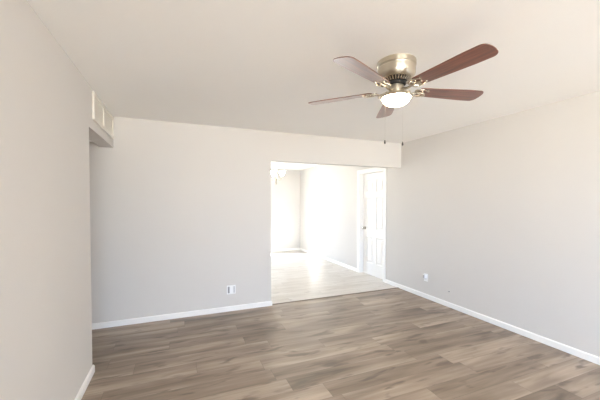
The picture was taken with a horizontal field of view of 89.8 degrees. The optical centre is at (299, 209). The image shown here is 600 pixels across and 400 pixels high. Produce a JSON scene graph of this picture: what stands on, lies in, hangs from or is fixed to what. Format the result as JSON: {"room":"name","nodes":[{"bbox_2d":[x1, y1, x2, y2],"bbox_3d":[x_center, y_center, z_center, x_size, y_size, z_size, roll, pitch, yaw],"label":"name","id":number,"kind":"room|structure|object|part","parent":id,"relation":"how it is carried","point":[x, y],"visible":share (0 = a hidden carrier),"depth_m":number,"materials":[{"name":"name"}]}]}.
{"room":"empty living room","nodes":[
{"label":"empty living room","id":0,"kind":"room"},
{"bbox_2d":[0,0,113,399],"bbox_3d":[-0.328,0.248,-1.180,0.140,2.440,10.052,0,1,-22],"label":"wall","id":1,"kind":"structure","parent":0,"point":[47,125],"depth_m":1.63,"materials":[{"name":"paint"}]},
{"bbox_2d":[74,365,94,399],"bbox_3d":[-0.062,1.444,-1.605,0.014,0.066,9.017,0,1,-22],"label":"baseboard","id":2,"kind":"structure","parent":1,"relation":"attached to","point":[89,376],"depth_m":2.34,"materials":[{"name":"paint"}]},
{"bbox_2d":[92,91,113,138],"bbox_3d":[-1.960,-0.911,3.019,0.017,0.244,0.875,0,1,-22],"label":"air vent","id":3,"kind":"object","parent":1,"relation":"in","point":[101,115],"visible":1,"depth_m":2.94,"materials":[{"name":"white metal"}]},
{"bbox_2d":[89,116,400,322],"bbox_3d":[-1.003,0.137,4.035,5.779,2.440,0.120,0,1,-22],"label":"wall","id":4,"kind":"structure","parent":0,"point":[180,213],"depth_m":3.80,"materials":[{"name":"paint"}]},
{"bbox_2d":[92,301,270,329],"bbox_3d":[-2.029,1.335,3.571,3.508,0.066,0.014,0,1,-22],"label":"baseboard","id":5,"kind":"structure","parent":4,"relation":"attached to","point":[108,324],"depth_m":3.76,"materials":[{"name":"paint"}]},
{"bbox_2d":[227,285,235,293],"bbox_3d":[-0.918,1.073,4.020,0.116,0.116,0.009,0,1,-22],"label":"wall plate","id":6,"kind":"object","parent":4,"relation":"attached to","point":[231,289],"visible":1,"depth_m":4.02,"materials":[{"name":"white plastic"}]},
{"bbox_2d":[271,169,299,248],"bbox_3d":[-1.945,0.042,8.528,4.419,2.440,0.140,0,1,-22],"label":"wall","id":7,"kind":"structure","parent":0,"point":[285,195],"depth_m":9.07,"materials":[{"name":"paint"}]},
{"bbox_2d":[271,248,299,251],"bbox_3d":[-0.767,1.220,8.949,1.659,0.066,0.014,0,1,-22],"label":"baseboard","id":8,"kind":"structure","parent":7,"relation":"attached to","point":[286,249],"depth_m":9.07,"materials":[{"name":"paint"}]},
{"bbox_2d":[27,0,599,169],"bbox_3d":[0.240,-1.088,1.457,6.399,0.120,14.860,0,1,-22],"label":"ceiling","id":9,"kind":"structure","parent":0,"point":[244,64],"depth_m":2.05,"materials":[{"name":"paint"}]},
{"bbox_2d":[271,168,284,183],"bbox_3d":[-0.527,-0.834,6.585,0.436,0.605,0.424,0,1,-22],"label":"chandelier","id":10,"kind":"object","parent":9,"relation":"hanging from","point":[273,172],"visible":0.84,"depth_m":6.47,"materials":[{"name":"silver metal"}]},
{"bbox_2d":[308,43,497,145],"bbox_3d":[0.714,-0.751,2.118,1.290,0.583,1.270,0,1,-22],"label":"ceiling fan","id":11,"kind":"object","parent":9,"relation":"hanging from","point":[394,71],"visible":1,"depth_m":2.03,"materials":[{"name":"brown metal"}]},
{"bbox_3d":[0.306,-0.850,2.325,0.509,0.006,0.140,1,12,26],"label":"fan blade","id":12,"kind":"part","parent":11,"relation":"part of","materials":[{"name":"brown wood"}]},
{"bbox_3d":[0.393,-0.839,1.840,0.140,0.006,0.509,15,11,43],"label":"fan blade","id":13,"kind":"part","parent":11,"relation":"part of","materials":[{"name":"brown wood"}]},
{"bbox_3d":[0.741,-0.855,2.558,0.140,0.006,0.509,-10,0,8],"label":"fan blade","id":14,"kind":"part","parent":11,"relation":"part of","materials":[{"name":"brown wood"}]},
{"bbox_3d":[0.684,-0.764,2.144,0.190,0.063,0.190,0,1,-22],"label":"lamp shade","id":15,"kind":"part","parent":11,"relation":"part of","materials":[{"name":"white glass"}]},
{"bbox_2d":[384,73,411,84],"bbox_3d":[0.684,-0.911,2.141,0.211,0.028,0.211,0,1,-22],"label":"vent","id":16,"kind":"object","parent":11,"relation":"attached to","point":[403,78],"depth_m":2.08,"materials":[{"name":"grey"}]},
{"bbox_3d":[1.097,-0.847,2.216,0.509,0.006,0.140,0,-9,-10],"label":"fan blade","id":17,"kind":"part","parent":11,"relation":"part of","materials":[{"name":"brown wood"}]},
{"bbox_3d":[0.882,-0.838,1.772,0.140,0.006,0.509,11,-4,-28],"label":"fan blade","id":18,"kind":"part","parent":11,"relation":"part of","materials":[{"name":"brown wood"}]},
{"bbox_2d":[81,250,599,399],"bbox_3d":[0.240,1.471,1.511,6.399,0.120,14.860,0,1,-22],"label":"floor","id":19,"kind":"structure","parent":0,"point":[390,344],"depth_m":2.89,"materials":[{"name":"brown wood"}]},
{"bbox_2d":[272,287,397,304],"bbox_3d":[0.635,1.341,4.691,2.243,0.006,0.030,0,1,-22],"label":"trim","id":20,"kind":"structure","parent":19,"relation":"on","point":[397,287],"depth_m":4.62,"materials":[{"name":"brown plastic"}]},
{"bbox_2d":[300,91,599,356],"bbox_3d":[2.806,0.169,2.527,0.140,2.440,14.560,0,1,-22],"label":"wall","id":21,"kind":"structure","parent":0,"point":[501,215],"depth_m":3.54,"materials":[{"name":"paint"}]},
{"bbox_2d":[300,248,356,271],"bbox_3d":[0.594,1.245,7.785,0.014,0.066,3.196,0,1,-22],"label":"baseboard","id":22,"kind":"structure","parent":21,"relation":"attached to","point":[301,249],"depth_m":7.35,"materials":[{"name":"paint"}]},
{"bbox_2d":[357,167,385,281],"bbox_3d":[1.435,0.262,5.880,0.156,2.113,0.926,0,1,-22],"label":"trim","id":23,"kind":"structure","parent":21,"relation":"attached to","point":[360,173],"depth_m":6.21,"materials":[{"name":"paint"}]},
{"bbox_2d":[362,172,382,278],"bbox_3d":[1.442,0.303,5.880,0.104,2.024,0.761,0,1,-22],"label":"door","id":24,"kind":"structure","parent":21,"relation":"in","point":[372,227],"depth_m":5.92,"materials":[{"name":"paint"}]},
{"bbox_2d":[385,279,599,364],"bbox_3d":[3.511,1.397,0.613,0.014,0.066,10.436,0,1,-22],"label":"baseboard","id":25,"kind":"structure","parent":21,"relation":"attached to","point":[576,352],"depth_m":3.39,"materials":[{"name":"paint"}]}
]}

